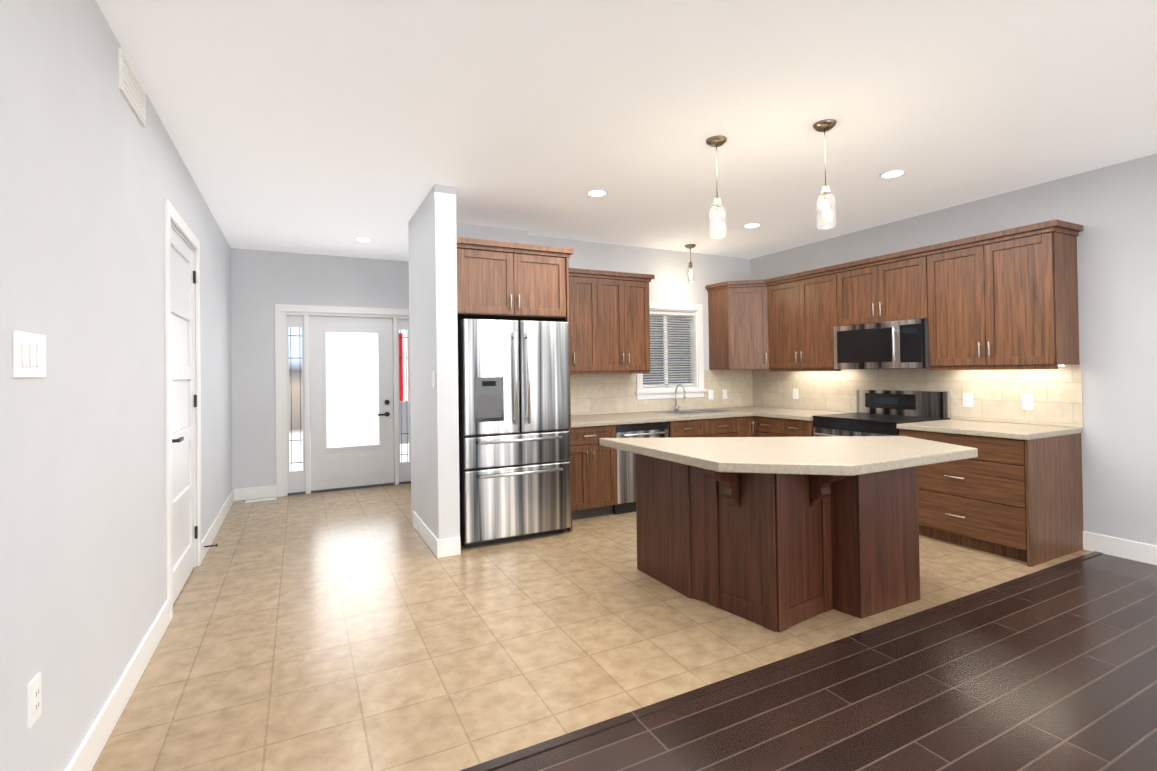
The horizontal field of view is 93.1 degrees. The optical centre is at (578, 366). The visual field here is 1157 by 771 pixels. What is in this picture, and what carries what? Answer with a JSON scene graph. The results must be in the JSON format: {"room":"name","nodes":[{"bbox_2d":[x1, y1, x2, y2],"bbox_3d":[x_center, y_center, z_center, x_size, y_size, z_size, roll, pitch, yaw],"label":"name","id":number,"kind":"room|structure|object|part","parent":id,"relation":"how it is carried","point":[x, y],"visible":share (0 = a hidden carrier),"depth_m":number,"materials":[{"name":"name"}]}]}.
{"room":"kitchen","nodes":[
{"label":"kitchen","id":0,"kind":"room"},
{"bbox_2d":[0,0,231,770],"bbox_3d":[-1.556,0.009,1.491,0.230,2.800,10.500,-1,-1,-27],"label":"wall","id":1,"kind":"structure","parent":0,"point":[94,173],"depth_m":1.91,"materials":[{"name":"paint"}]},
{"bbox_2d":[12,331,45,377],"bbox_3d":[-1.534,-0.031,1.536,0.011,0.125,0.200,-1,-1,-27],"label":"light switch","id":2,"kind":"object","parent":1,"relation":"attached to","point":[28,355],"visible":1,"depth_m":1.51,"materials":[{"name":"white plastic"}]},
{"bbox_2d":[27,672,41,728],"bbox_3d":[-1.530,0.940,1.544,0.010,0.120,0.075,-1,-1,-27],"label":"outlet","id":3,"kind":"object","parent":1,"relation":"attached to","point":[34,699],"visible":1,"depth_m":1.53,"materials":[{"name":"white plastic"}]},
{"bbox_2d":[64,599,169,770],"bbox_3d":[-1.794,1.351,2.079,0.016,0.135,2.205,-1,-1,-27],"label":"baseboard","id":4,"kind":"structure","parent":1,"relation":"attached to","point":[90,747],"depth_m":2.20,"materials":[{"name":"white wood"}]},
{"bbox_2d":[118,47,145,126],"bbox_3d":[-2.033,-1.261,2.504,0.016,0.175,0.400,-1,-1,-27],"label":"air vent","id":5,"kind":"object","parent":1,"relation":"in","point":[132,90],"visible":1,"depth_m":2.46,"materials":[{"name":"white metal"}]},
{"bbox_2d":[164,199,201,621],"bbox_3d":[-2.601,0.255,3.547,0.163,2.380,1.100,-1,-1,-27],"label":"door","id":6,"kind":"structure","parent":1,"relation":"attached to","point":[184,404],"depth_m":3.60,"materials":[{"name":"white wood"}]},
{"bbox_2d":[202,489,235,560],"bbox_3d":[-3.301,1.403,5.047,0.016,0.135,2.235,-1,-1,-27],"label":"baseboard","id":7,"kind":"structure","parent":1,"relation":"attached to","point":[215,526],"depth_m":4.83,"materials":[{"name":"white wood"}]},
{"bbox_2d":[231,248,408,488],"bbox_3d":[-2.716,0.079,6.705,2.880,2.800,0.150,-1,-1,-27],"label":"wall","id":8,"kind":"structure","parent":0,"point":[263,282],"depth_m":6.21,"materials":[{"name":"paint"}]},
{"bbox_2d":[236,485,276,500],"bbox_3d":[-3.607,1.418,6.137,0.395,0.135,0.016,-1,-1,-27],"label":"baseboard","id":9,"kind":"structure","parent":8,"relation":"attached to","point":[250,493],"depth_m":6.13,"materials":[{"name":"white wood"}]},
{"bbox_2d":[275,304,410,496],"bbox_3d":[-2.750,0.381,6.645,1.610,2.195,0.157,-1,-1,-27],"label":"door frame","id":10,"kind":"structure","parent":8,"relation":"attached to","point":[351,406],"depth_m":6.60,"materials":[{"name":"white wood"}]},
{"bbox_2d":[408,184,459,539],"bbox_3d":[-1.207,0.036,4.572,0.160,2.800,0.960,-1,-1,-27],"label":"wall","id":11,"kind":"structure","parent":0,"point":[435,229],"depth_m":4.18,"materials":[{"name":"paint"}]},
{"bbox_2d":[413,511,443,557],"bbox_3d":[-1.266,1.369,4.516,0.016,0.135,0.986,-1,-1,-27],"label":"baseboard","id":12,"kind":"structure","parent":11,"relation":"attached to","point":[436,545],"depth_m":4.32,"materials":[{"name":"white wood"}]},
{"bbox_2d":[432,372,434,386],"bbox_3d":[-1.106,0.101,4.185,0.011,0.120,0.075,-1,-1,-27],"label":"light switch","id":13,"kind":"object","parent":11,"relation":"attached to","point":[433,375],"visible":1,"depth_m":4.17,"materials":[{"name":"white plastic"}]},
{"bbox_2d":[409,223,515,521],"bbox_3d":[-1.097,0.042,5.272,0.990,2.800,0.170,-1,-1,-27],"label":"wall","id":14,"kind":"structure","parent":0,"point":[473,231],"depth_m":5.23,"materials":[{"name":"paint"}]},
{"bbox_2d":[457,243,567,321],"bbox_3d":[-0.733,-0.687,4.896,0.980,0.550,0.845,-1,-1,-27],"label":"upper cabinet","id":15,"kind":"object","parent":14,"relation":"attached to","point":[498,283],"depth_m":4.52,"materials":[{"name":"brown wood"}]},
{"bbox_2d":[516,229,528,243],"bbox_3d":[-0.999,0.051,6.360,0.130,2.800,2.020,-1,-1,-27],"label":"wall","id":16,"kind":"structure","parent":0,"point":[521,235],"depth_m":5.47,"materials":[{"name":"paint"}]},
{"bbox_2d":[92,483,1092,770],"bbox_3d":[-0.039,1.450,5.090,6.170,0.050,5.410,-1,-1,-27],"label":"floor","id":17,"kind":"structure","parent":0,"point":[358,629],"depth_m":2.81,"materials":[{"name":"beige tile"}]},
{"bbox_2d":[245,497,276,502],"bbox_3d":[-3.515,1.480,6.073,0.300,0.008,0.110,-1,-1,-27],"label":"floor vent","id":18,"kind":"object","parent":17,"relation":"in","point":[263,499],"visible":0.98,"depth_m":6.07,"materials":[{"name":"white metal"}]},
{"bbox_2d":[457,318,570,546],"bbox_3d":[-0.655,0.531,4.795,0.910,1.800,0.907,-1,-1,-27],"label":"fridge","id":19,"kind":"object","parent":17,"relation":"on","point":[514,427],"visible":0.98,"depth_m":4.41,"materials":[{"name":"silver metal"}]},
{"bbox_3d":[-0.475,0.297,4.414,0.730,1.146,0.058,-1,-1,-27],"label":"handle","id":20,"kind":"part","parent":19,"relation":"part of","materials":[{"name":"metal"}]},
{"bbox_2d":[571,432,618,519],"bbox_3d":[-0.079,0.997,5.424,0.590,0.865,0.786,-1,-1,-27],"label":"base cabinet","id":21,"kind":"object","parent":17,"relation":"on","point":[594,466],"depth_m":5.11,"materials":[{"name":"brown wood"}]},
{"bbox_2d":[571,406,852,435],"bbox_3d":[1.210,0.529,5.658,3.108,0.040,1.548,-1,-1,-27],"label":"countertop","id":22,"kind":"structure","parent":21,"relation":"on","point":[632,423],"depth_m":5.62,"materials":[{"name":"beige stone"}]},
{"bbox_2d":[658,384,737,414],"bbox_3d":[1.316,0.357,6.191,0.800,0.311,0.534,-1,-1,-27],"label":"sink","id":23,"kind":"object","parent":22,"relation":"in","point":[693,411],"depth_m":6.22,"materials":[{"name":"metal"}]},
{"bbox_2d":[619,432,666,513],"bbox_3d":[0.487,0.992,5.561,0.667,0.861,0.520,-1,-1,-27],"label":"dishwasher","id":24,"kind":"object","parent":17,"relation":"on","point":[627,460],"depth_m":5.27,"materials":[{"name":"silver metal"}]},
{"bbox_3d":[0.526,0.992,5.559,0.600,0.861,0.560,-1,-1,-27],"label":"dishwasher panel","id":25,"kind":"part","parent":24,"relation":"part of","materials":[{"name":"silver metal"}]},
{"bbox_2d":[667,428,730,437],"bbox_3d":[1.158,0.986,6.051,0.961,0.865,0.786,-1,-1,-27],"label":"base cabinet","id":26,"kind":"object","parent":17,"relation":"on","point":[699,432],"depth_m":5.69,"materials":[{"name":"brown wood"}]},
{"bbox_2d":[731,424,754,436],"bbox_3d":[1.637,0.981,6.253,0.322,0.865,0.859,-1,-1,-27],"label":"base cabinet","id":27,"kind":"object","parent":17,"relation":"on","point":[749,431],"depth_m":5.95,"materials":[{"name":"brown wood"}]},
{"bbox_2d":[755,424,782,436],"bbox_3d":[2.331,0.969,5.975,0.829,0.865,0.452,-1,-1,-27],"label":"base cabinet","id":28,"kind":"object","parent":17,"relation":"on","point":[761,430],"depth_m":5.80,"materials":[{"name":"brown wood"}]},
{"bbox_2d":[632,452,928,631],"bbox_3d":[1.244,0.964,3.504,1.480,0.852,1.299,-1,-1,-27],"label":"kitchen island","id":29,"kind":"object","parent":17,"relation":"on","point":[778,534],"depth_m":3.09,"materials":[{"name":"brown wood"}]},
{"bbox_2d":[599,436,977,487],"bbox_3d":[1.315,0.512,3.541,1.798,0.052,1.622,-1,-1,-27],"label":"island countertop","id":30,"kind":"structure","parent":29,"relation":"on","point":[780,462],"depth_m":3.04,"materials":[{"name":"beige stone"}]},
{"bbox_2d":[783,420,813,436],"bbox_3d":[2.507,0.963,5.696,0.768,0.865,0.452,-1,-1,-27],"label":"base cabinet","id":31,"kind":"object","parent":17,"relation":"on","point":[805,429],"depth_m":5.45,"materials":[{"name":"brown wood"}]},
{"bbox_2d":[812,389,949,436],"bbox_3d":[2.776,0.811,5.093,0.797,1.150,0.856,-1,-1,-27],"label":"stove","id":32,"kind":"object","parent":17,"relation":"on","point":[881,412],"visible":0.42,"depth_m":5.07,"materials":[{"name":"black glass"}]},
{"bbox_2d":[897,428,1083,566],"bbox_3d":[3.208,0.939,4.314,0.768,0.865,0.908,-1,-1,-27],"label":"base cabinet","id":33,"kind":"object","parent":17,"relation":"on","point":[1013,490],"depth_m":3.96,"materials":[{"name":"brown wood"}]},
{"bbox_2d":[896,420,1082,439],"bbox_3d":[3.193,0.487,4.309,0.792,0.040,0.922,-1,-1,-27],"label":"countertop","id":34,"kind":"structure","parent":33,"relation":"on","point":[1001,431],"depth_m":4.11,"materials":[{"name":"beige stone"}]},
{"bbox_2d":[96,0,1156,260],"bbox_3d":[1.072,-1.464,2.850,6.170,0.100,10.500,-1,-1,-27],"label":"ceiling","id":35,"kind":"structure","parent":0,"point":[320,126],"depth_m":2.99,"materials":[{"name":"paint"}]},
{"bbox_2d":[355,237,371,241],"bbox_3d":[-2.267,-1.334,5.774,0.170,0.006,0.170,-1,-1,-27],"label":"recessed light","id":36,"kind":"object","parent":35,"relation":"in","point":[362,239],"visible":1,"depth_m":5.76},
{"bbox_2d":[586,189,607,196],"bbox_3d":[0.147,-1.382,4.375,0.170,0.006,0.170,-1,-1,-27],"label":"recessed light","id":37,"kind":"object","parent":35,"relation":"in","point":[596,192],"visible":1,"depth_m":4.36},
{"bbox_2d":[685,244,695,280],"bbox_3d":[1.279,-1.171,6.258,0.130,0.420,0.130,-1,-1,-27],"label":"pendant light","id":38,"kind":"object","parent":35,"relation":"hanging from","point":[690,247],"visible":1,"depth_m":6.24,"materials":[{"name":"glass"}]},
{"bbox_2d":[706,135,726,238],"bbox_3d":[0.859,-1.100,3.397,0.130,0.610,0.130,-1,-1,-27],"label":"pendant light","id":39,"kind":"object","parent":35,"relation":"hanging from","point":[716,141],"visible":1,"depth_m":3.38,"materials":[{"name":"glass"}]},
{"bbox_3d":[0.862,-0.908,3.395,0.040,0.105,0.040,-1,-1,-27],"label":"bulb","id":40,"kind":"part","parent":39,"relation":"part of","materials":[{"name":"white glass"}]},
{"bbox_3d":[0.862,-0.895,3.395,0.104,0.200,0.104,-1,-1,-27],"label":"lamp shade","id":41,"kind":"part","parent":39,"relation":"part of","materials":[{"name":"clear glass"}]},
{"bbox_2d":[743,223,760,227],"bbox_3d":[1.720,-1.393,5.431,0.170,0.006,0.170,-1,-1,-27],"label":"recessed light","id":42,"kind":"object","parent":35,"relation":"in","point":[752,225],"visible":1,"depth_m":5.41,"materials":[{"name":"white"}]},
{"bbox_2d":[812,119,836,229],"bbox_3d":[1.442,-1.110,3.200,0.130,0.610,0.130,-1,-1,-27],"label":"pendant light","id":43,"kind":"object","parent":35,"relation":"hanging from","point":[824,126],"visible":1,"depth_m":3.19,"materials":[{"name":"glass"}]},
{"bbox_3d":[1.445,-0.905,3.197,0.104,0.200,0.104,-1,-1,-27],"label":"lamp shade","id":44,"kind":"part","parent":43,"relation":"part of","materials":[{"name":"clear glass"}]},
{"bbox_3d":[1.444,-0.918,3.198,0.040,0.105,0.040,-1,-1,-27],"label":"bulb","id":45,"kind":"part","parent":43,"relation":"part of","materials":[{"name":"white glass"}]},
{"bbox_2d":[879,170,905,177],"bbox_3d":[2.313,-1.416,4.040,0.170,0.006,0.170,-1,-1,-27],"label":"recessed light","id":46,"kind":"object","parent":35,"relation":"in","point":[892,173],"visible":1,"depth_m":4.03,"materials":[{"name":"white"}]},
{"bbox_2d":[528,235,750,415],"bbox_3d":[0.872,0.026,6.452,3.290,2.800,0.150,-1,-1,-27],"label":"wall","id":47,"kind":"structure","parent":0,"point":[669,283],"depth_m":6.48,"materials":[{"name":"paint"}]},
{"bbox_2d":[560,271,603,374],"bbox_3d":[-0.145,-0.438,5.652,0.710,0.990,0.362,-1,-1,-27],"label":"upper cabinet","id":48,"kind":"object","parent":47,"relation":"attached to","point":[585,320],"depth_m":5.57,"materials":[{"name":"brown wood"}]},
{"bbox_2d":[604,275,651,370],"bbox_3d":[0.377,-0.443,5.917,0.709,0.990,0.362,-1,-1,-27],"label":"upper cabinet","id":49,"kind":"object","parent":47,"relation":"attached to","point":[626,297],"depth_m":5.78,"materials":[{"name":"brown wood"}]},
{"bbox_2d":[570,369,753,414],"bbox_3d":[0.851,0.285,6.345,3.090,0.468,0.011,-1,-1,-27],"label":"tile backsplash","id":50,"kind":"structure","parent":47,"relation":"attached to","point":[589,393],"depth_m":6.23,"materials":[{"name":"beige tile"}]},
{"bbox_2d":[708,390,713,399],"bbox_3d":[1.627,0.349,6.726,0.075,0.120,0.011,-1,-1,-27],"label":"outlet","id":51,"kind":"object","parent":50,"relation":"attached to","point":[710,393],"visible":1,"depth_m":6.72,"materials":[{"name":"white plastic"}]},
{"bbox_2d":[722,389,726,398],"bbox_3d":[1.824,0.347,6.825,0.075,0.120,0.011,-1,-1,-27],"label":"outlet","id":52,"kind":"object","parent":50,"relation":"attached to","point":[724,393],"visible":1,"depth_m":6.82,"materials":[{"name":"white plastic"}]},
{"bbox_2d":[635,302,705,399],"bbox_3d":[1.053,-0.195,6.544,1.220,1.360,0.215,-1,-1,-27],"label":"kitchen window","id":53,"kind":"structure","parent":47,"relation":"in","point":[671,324],"depth_m":6.59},
{"bbox_2d":[643,310,694,388],"bbox_3d":[1.063,-0.195,6.524,0.776,0.917,0.040,-1,-1,-27],"label":"blind","id":54,"kind":"object","parent":53,"relation":"attached to","point":[665,313],"depth_m":6.56,"materials":[{"name":"white plastic"}]},
{"bbox_2d":[705,279,767,369],"bbox_3d":[2.067,-0.460,6.597,0.714,0.990,0.680,-1,-1,-27],"label":"upper cabinet","id":55,"kind":"object","parent":47,"relation":"attached to","point":[737,312],"depth_m":6.40,"materials":[{"name":"brown wood"}]},
{"bbox_2d":[490,554,1156,770],"bbox_3d":[2.336,1.367,0.408,6.170,0.053,5.090,-1,-1,-27],"label":"floor","id":56,"kind":"structure","parent":0,"point":[1055,670],"depth_m":2.24,"materials":[{"name":"brown wood"}]},
{"bbox_2d":[460,551,1102,770],"bbox_3d":[1.188,1.379,2.670,5.870,0.008,0.042,-1,-1,-27],"label":"floor transition strip","id":57,"kind":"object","parent":56,"relation":"on","point":[503,760],"depth_m":2.41,"materials":[{"name":"brown wood"}]},
{"bbox_2d":[750,153,1156,545],"bbox_3d":[4.229,-0.053,3.306,0.150,2.800,8.500,-1,-1,-27],"label":"wall","id":58,"kind":"structure","parent":0,"point":[1112,209],"depth_m":3.96,"materials":[{"name":"paint"}]},
{"bbox_2d":[768,275,803,370],"bbox_3d":[2.439,-0.469,6.204,0.406,0.990,0.562,-1,-1,-27],"label":"upper cabinet","id":59,"kind":"object","parent":58,"relation":"attached to","point":[785,296],"depth_m":6.11,"materials":[{"name":"brown wood"}]},
{"bbox_2d":[804,271,840,370],"bbox_3d":[2.662,-0.476,5.812,0.362,0.990,0.587,-1,-1,-27],"label":"upper cabinet","id":60,"kind":"object","parent":58,"relation":"attached to","point":[819,297],"depth_m":5.72,"materials":[{"name":"brown wood"}]},
{"bbox_2d":[832,251,915,325],"bbox_3d":[2.966,-0.695,5.211,0.362,0.573,0.894,-1,-1,-27],"label":"upper cabinet","id":61,"kind":"object","parent":58,"relation":"attached to","point":[881,290],"depth_m":5.14,"materials":[{"name":"brown wood"}]},
{"bbox_2d":[834,318,929,368],"bbox_3d":[2.925,-0.191,5.181,0.467,0.429,0.890,-1,-1,-27],"label":"microwave","id":62,"kind":"object","parent":61,"relation":"attached to","point":[902,344],"visible":0.94,"depth_m":5.03,"materials":[{"name":"silver metal"}]},
{"bbox_2d":[754,365,1082,426],"bbox_3d":[2.993,0.247,5.566,0.011,0.468,3.339,-1,-1,-27],"label":"tile backsplash","id":63,"kind":"structure","parent":58,"relation":"attached to","point":[1057,394],"depth_m":4.83,"materials":[{"name":"beige tile"}]},
{"bbox_2d":[793,389,798,398],"bbox_3d":[2.545,0.323,6.426,0.010,0.120,0.075,-1,-1,-27],"label":"electrical outlet","id":64,"kind":"object","parent":63,"relation":"attached to","point":[795,393],"visible":1,"depth_m":6.42,"materials":[{"name":"white plastic"}]},
{"bbox_2d":[963,393,972,406],"bbox_3d":[3.387,0.294,4.768,0.010,0.120,0.075,-1,-1,-27],"label":"electrical outlet","id":65,"kind":"object","parent":63,"relation":"attached to","point":[967,399],"visible":1,"depth_m":4.76,"materials":[{"name":"white plastic"}]},
{"bbox_2d":[1022,395,1033,409],"bbox_3d":[3.585,0.287,4.375,0.011,0.120,0.075,-1,-1,-27],"label":"electrical outlet","id":66,"kind":"object","parent":63,"relation":"attached to","point":[1027,402],"visible":1,"depth_m":4.37,"materials":[{"name":"white plastic"}]},
{"bbox_2d":[916,223,1079,366],"bbox_3d":[3.358,-0.500,4.442,0.362,0.990,0.955,-1,-1,-27],"label":"upper cabinet","id":67,"kind":"object","parent":58,"relation":"attached to","point":[1003,299],"depth_m":4.22,"materials":[{"name":"brown wood"}]},
{"bbox_2d":[1083,531,1156,564],"bbox_3d":[4.925,1.254,1.773,0.016,0.135,5.175,-1,-1,-27],"label":"baseboard","id":68,"kind":"structure","parent":58,"relation":"attached to","point":[1118,547],"depth_m":3.89,"materials":[{"name":"white wood"}]},
{"label":"outside","id":69,"kind":"structure","parent":0,"visible":0},
{"bbox_2d":[288,324,408,471],"bbox_3d":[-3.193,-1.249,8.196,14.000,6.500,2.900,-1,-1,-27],"label":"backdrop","id":70,"kind":"structure","parent":69,"point":[295,363],"depth_m":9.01,"materials":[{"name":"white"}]},
{"bbox_2d":[399,333,408,443],"bbox_3d":[-2.300,0.294,7.304,0.280,1.470,0.010,-1,-1,-27],"label":"window","id":71,"kind":"structure","parent":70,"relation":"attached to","point":[403,409],"depth_m":7.29,"materials":[{"name":"clear glass"}]}
]}

